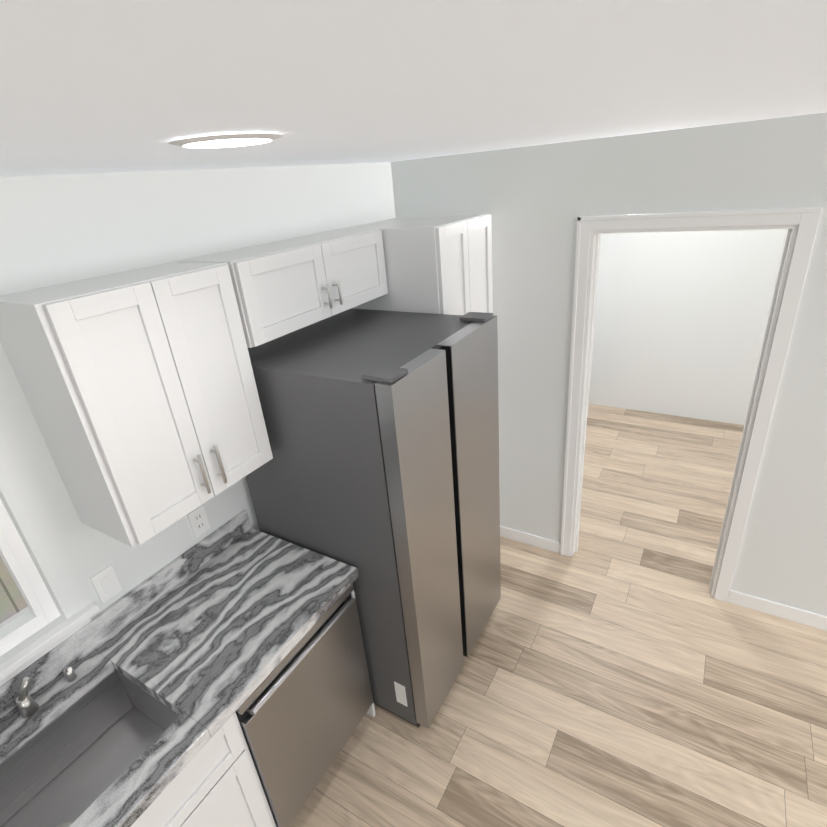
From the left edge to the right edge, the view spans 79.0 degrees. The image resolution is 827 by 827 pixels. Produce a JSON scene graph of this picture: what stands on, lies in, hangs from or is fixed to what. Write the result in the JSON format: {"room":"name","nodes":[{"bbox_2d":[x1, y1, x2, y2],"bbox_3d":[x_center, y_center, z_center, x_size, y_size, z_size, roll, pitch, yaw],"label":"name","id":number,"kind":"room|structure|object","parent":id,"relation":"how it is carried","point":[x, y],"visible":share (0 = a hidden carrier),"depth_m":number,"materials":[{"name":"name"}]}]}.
{"room":"kitchen","nodes":[
{"label":"kitchen","id":0,"kind":"room"},
{"bbox_2d":[0,162,395,664],"bbox_3d":[-0.829,0.244,2.352,0.120,2.490,8.148,10,29,30],"label":"wall","id":1,"kind":"structure","parent":0,"point":[60,229],"depth_m":1.74,"materials":[{"name":"white paint"}]},
{"bbox_2d":[0,498,60,655],"bbox_3d":[-1.419,0.416,1.350,0.099,0.888,0.568,10,29,30],"label":"window","id":2,"kind":"structure","parent":1,"relation":"in","point":[41,612],"depth_m":1.64,"materials":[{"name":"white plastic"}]},
{"bbox_2d":[0,602,99,685],"bbox_3d":[-1.337,0.858,1.534,0.070,0.074,0.738,10,29,30],"label":"window sill","id":3,"kind":"structure","parent":1,"relation":"attached to","point":[22,660],"depth_m":1.66,"materials":[{"name":"white wood"}]},
{"bbox_2d":[90,565,122,603],"bbox_3d":[-1.119,0.624,1.831,0.008,0.122,0.078,10,29,30],"label":"light switch","id":4,"kind":"object","parent":1,"relation":"attached to","point":[106,584],"visible":1,"depth_m":1.83,"materials":[{"name":"white plastic"}]},
{"bbox_2d":[0,262,272,546],"bbox_3d":[-0.864,-0.066,1.702,0.360,0.765,0.608,10,29,30],"label":"upper cabinet","id":5,"kind":"object","parent":1,"relation":"attached to","point":[139,389],"visible":1,"depth_m":1.54,"materials":[{"name":"white wood"}]},
{"bbox_2d":[187,505,210,537],"bbox_3d":[-0.913,0.461,2.139,0.008,0.122,0.078,10,29,30],"label":"electrical outlet","id":6,"kind":"object","parent":1,"relation":"attached to","point":[198,521],"visible":1,"depth_m":2.13,"materials":[{"name":"white plastic"}]},
{"bbox_2d":[177,229,387,347],"bbox_3d":[-0.489,-0.583,2.194,0.360,0.310,0.904,10,29,30],"label":"upper cabinet","id":7,"kind":"object","parent":1,"relation":"attached to","point":[284,287],"visible":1,"depth_m":2.03,"materials":[{"name":"white wood"}]},
{"bbox_2d":[0,0,826,176],"bbox_3d":[1.579,-0.185,-0.270,6.700,0.100,9.340,10,29,30],"label":"ceiling","id":8,"kind":"structure","parent":0,"point":[99,86],"depth_m":0.54,"materials":[{"name":"white paint"}]},
{"bbox_2d":[168,133,282,147],"bbox_3d":[-0.354,-0.518,0.957,0.210,0.006,0.210,10,29,30],"label":"recessed light","id":9,"kind":"object","parent":8,"relation":"in","point":[227,140],"visible":0.94,"depth_m":0.91,"materials":[{"name":"white plastic"}]},
{"bbox_2d":[289,404,826,826],"bbox_3d":[1.792,2.135,0.815,6.700,0.060,9.340,10,29,30],"label":"floor","id":10,"kind":"structure","parent":0,"point":[621,667],"depth_m":2.48,"materials":[{"name":"brown wood"}]},
{"bbox_2d":[131,712,275,826],"bbox_3d":[-1.037,1.501,1.576,0.665,0.910,0.987,10,29,30],"label":"base cabinet","id":11,"kind":"object","parent":10,"relation":"on","point":[215,782],"visible":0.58,"depth_m":1.60,"materials":[{"name":"white wood"}]},
{"bbox_2d":[0,510,358,826],"bbox_3d":[-1.488,1.344,0.734,0.673,0.571,3.885,10,29,30],"label":"countertop","id":12,"kind":"structure","parent":11,"relation":"on","point":[120,712],"depth_m":1.36,"materials":[{"name":"stone"}]},
{"bbox_2d":[0,666,77,803],"bbox_3d":[-1.228,0.848,1.443,0.171,0.318,0.452,10,29,30],"label":"faucet","id":13,"kind":"object","parent":12,"relation":"on","point":[31,711],"depth_m":1.59,"materials":[{"name":"silver metal"}]},
{"bbox_2d":[0,667,207,826],"bbox_3d":[-1.056,1.174,1.443,0.416,0.208,0.736,10,29,30],"label":"sink","id":14,"kind":"object","parent":12,"relation":"in","point":[49,779],"depth_m":1.65,"materials":[{"name":"silver metal"}]},
{"bbox_2d":[235,583,373,826],"bbox_3d":[-0.633,1.178,2.193,0.651,0.905,0.615,10,29,30],"label":"dishwasher","id":15,"kind":"object","parent":10,"relation":"on","point":[302,709],"visible":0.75,"depth_m":1.96,"materials":[{"name":"grey metal"}]},
{"bbox_2d":[351,590,375,716],"bbox_3d":[-0.489,1.044,2.446,0.607,0.910,0.018,10,29,30],"label":"cabinet end panel","id":16,"kind":"object","parent":10,"relation":"on","point":[371,711],"visible":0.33,"depth_m":2.47,"materials":[{"name":"white"}]},
{"bbox_2d":[245,309,500,728],"bbox_3d":[-0.140,0.474,2.525,0.860,1.815,0.888,10,29,30],"label":"fridge","id":17,"kind":"object","parent":10,"relation":"on","point":[379,471],"visible":0.85,"depth_m":2.07,"materials":[{"name":"grey metal"}]},
{"bbox_2d":[333,214,492,314],"bbox_3d":[0.109,-0.024,3.102,0.660,2.185,0.620,10,29,30],"label":"pantry cabinet","id":18,"kind":"object","parent":10,"relation":"on","point":[438,264],"visible":0.12,"depth_m":2.48,"materials":[{"name":"white wood"}]},
{"bbox_2d":[587,329,593,416],"bbox_3d":[1.255,-0.356,4.816,0.720,1.150,0.693,10,29,30],"label":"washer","id":19,"kind":"object","parent":10,"relation":"on","point":[590,371],"depth_m":4.89,"materials":[{"name":"white"}]},
{"bbox_2d":[391,112,826,615],"bbox_3d":[2.768,0.129,1.894,6.460,2.490,0.120,10,29,30],"label":"wall","id":20,"kind":"structure","parent":0,"point":[536,201],"depth_m":2.58,"materials":[{"name":"white paint"}]},
{"bbox_2d":[500,526,560,553],"bbox_3d":[0.793,0.878,3.522,0.480,0.090,0.012,10,29,30],"label":"baseboard","id":21,"kind":"structure","parent":20,"relation":"attached to","point":[544,543],"depth_m":3.50,"materials":[{"name":"white wood"}]},
{"bbox_2d":[560,207,822,601],"bbox_3d":[1.365,0.033,2.778,0.973,2.150,0.158,10,29,30],"label":"door frame","id":22,"kind":"structure","parent":20,"relation":"attached to","point":[806,220],"depth_m":2.52,"materials":[{"name":"white wood"}]},
{"bbox_2d":[727,590,826,630],"bbox_3d":[3.718,1.396,1.841,4.395,0.090,0.012,10,29,30],"label":"baseboard","id":23,"kind":"structure","parent":20,"relation":"attached to","point":[808,618],"depth_m":2.80,"materials":[{"name":"white wood"}]},
{"bbox_2d":[589,229,787,424],"bbox_3d":[2.405,-1.160,4.721,2.660,2.490,0.120,10,29,30],"label":"wall","id":24,"kind":"structure","parent":0,"point":[680,320],"depth_m":4.73,"materials":[{"name":"white paint"}]},
{"label":"outside","id":25,"kind":"structure","parent":0,"visible":0},
{"bbox_2d":[0,556,27,623],"bbox_3d":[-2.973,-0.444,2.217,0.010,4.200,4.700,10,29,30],"label":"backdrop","id":26,"kind":"structure","parent":25,"point":[12,602],"depth_m":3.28,"materials":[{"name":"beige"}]}
]}

